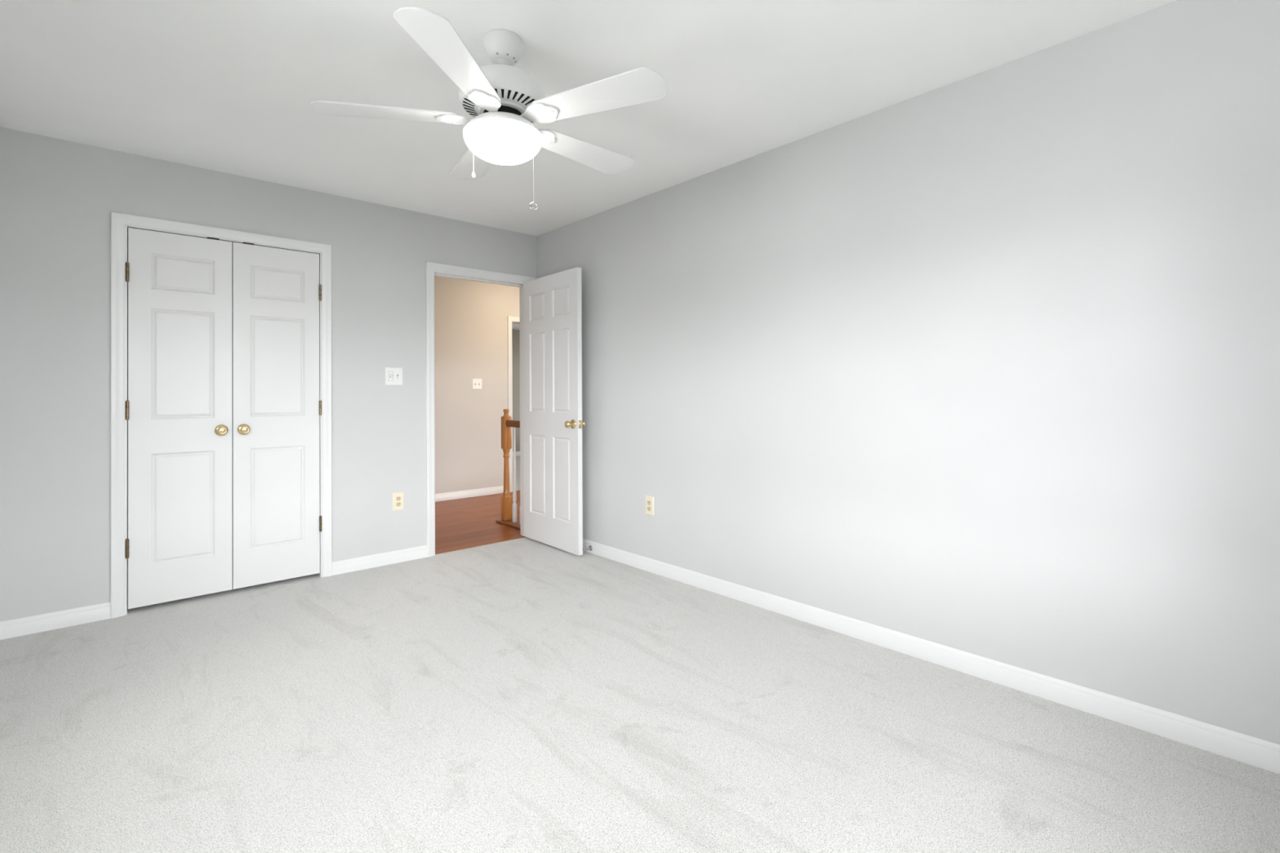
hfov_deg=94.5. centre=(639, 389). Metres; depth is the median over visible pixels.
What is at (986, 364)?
wall
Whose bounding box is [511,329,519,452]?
wall
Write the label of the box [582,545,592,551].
door stop
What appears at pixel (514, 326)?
ceiling
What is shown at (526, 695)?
floor
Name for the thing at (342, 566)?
baseboard
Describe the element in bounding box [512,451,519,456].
baseboard
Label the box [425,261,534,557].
door frame
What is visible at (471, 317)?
wall
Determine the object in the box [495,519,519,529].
landing tread
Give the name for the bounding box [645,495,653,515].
wall outlet
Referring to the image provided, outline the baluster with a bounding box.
[511,426,516,522]
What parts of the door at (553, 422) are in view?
knob, knob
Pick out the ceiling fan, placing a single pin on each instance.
(504, 100)
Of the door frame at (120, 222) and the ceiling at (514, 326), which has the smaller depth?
the door frame at (120, 222)
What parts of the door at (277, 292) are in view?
knob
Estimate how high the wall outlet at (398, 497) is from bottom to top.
0.122 m
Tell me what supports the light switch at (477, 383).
attached to the wall at (471, 317)
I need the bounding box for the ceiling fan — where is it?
[310,6,667,210]
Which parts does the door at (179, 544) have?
knob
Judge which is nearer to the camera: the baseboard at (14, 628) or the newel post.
the baseboard at (14, 628)
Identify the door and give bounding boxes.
[125,227,232,608]
[231,242,321,589]
[522,266,586,555]
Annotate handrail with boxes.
[505,419,519,427]
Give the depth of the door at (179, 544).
3.27 m
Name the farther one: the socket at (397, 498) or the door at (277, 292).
the socket at (397, 498)
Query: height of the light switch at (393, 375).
0.121 m
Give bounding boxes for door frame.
[110,211,332,618]
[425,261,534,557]
[507,315,519,492]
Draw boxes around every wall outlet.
[392,492,404,511]
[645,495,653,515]
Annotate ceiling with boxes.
[0,0,1176,235]
[511,323,519,329]
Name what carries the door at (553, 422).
in the wall at (58, 197)
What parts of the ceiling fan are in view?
blade, blade, blade, lamp shade, pull chain, blade, blade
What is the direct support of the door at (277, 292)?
in the wall at (58, 197)
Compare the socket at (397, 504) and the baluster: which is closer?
the socket at (397, 504)
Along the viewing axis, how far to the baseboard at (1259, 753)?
2.32 m
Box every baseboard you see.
[0,601,110,639]
[332,545,426,575]
[435,485,503,502]
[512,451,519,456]
[582,538,1279,773]
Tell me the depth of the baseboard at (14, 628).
2.92 m
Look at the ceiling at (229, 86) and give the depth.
2.38 m
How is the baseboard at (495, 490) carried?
attached to the wall at (471, 317)
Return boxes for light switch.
[385,367,402,385]
[471,378,481,389]
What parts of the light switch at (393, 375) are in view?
rocker frame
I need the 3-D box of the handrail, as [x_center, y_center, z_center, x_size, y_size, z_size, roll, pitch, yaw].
[-1.020,0.304,5.143,0.058,0.062,0.488,0,-1,-42]
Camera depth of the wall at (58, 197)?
3.07 m
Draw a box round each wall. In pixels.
[0,127,536,622]
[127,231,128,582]
[434,275,519,502]
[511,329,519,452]
[536,0,1279,744]
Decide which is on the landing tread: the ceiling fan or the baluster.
the baluster
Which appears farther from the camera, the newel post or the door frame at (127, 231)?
the newel post
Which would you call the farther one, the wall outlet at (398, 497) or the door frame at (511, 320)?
the door frame at (511, 320)
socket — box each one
[395,496,400,501]
[395,502,400,506]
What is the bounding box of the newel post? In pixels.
[501,408,512,520]
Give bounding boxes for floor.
[0,455,1279,852]

